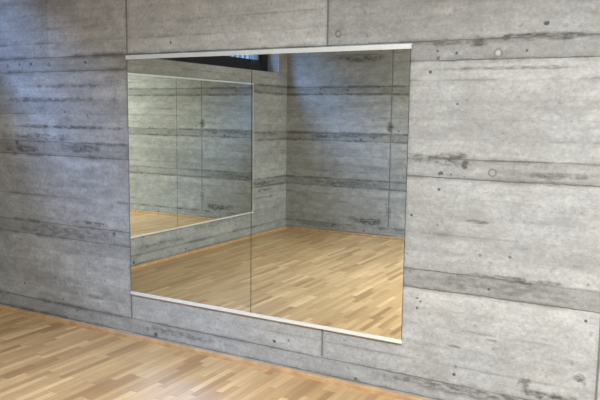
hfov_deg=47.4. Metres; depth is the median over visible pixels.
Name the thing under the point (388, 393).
baseboard
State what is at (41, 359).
floor
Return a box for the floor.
[0,309,399,399]
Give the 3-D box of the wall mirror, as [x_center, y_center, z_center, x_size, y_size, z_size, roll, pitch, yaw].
[-0.300,-0.086,4.261,2.045,1.663,0.020,5,8,29]
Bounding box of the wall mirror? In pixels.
[125,43,412,343]
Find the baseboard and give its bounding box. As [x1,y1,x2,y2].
[0,305,430,399]
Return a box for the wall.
[0,0,599,399]
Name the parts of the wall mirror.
mirror pane, rail, rail, mirror pane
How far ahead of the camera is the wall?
3.76 m

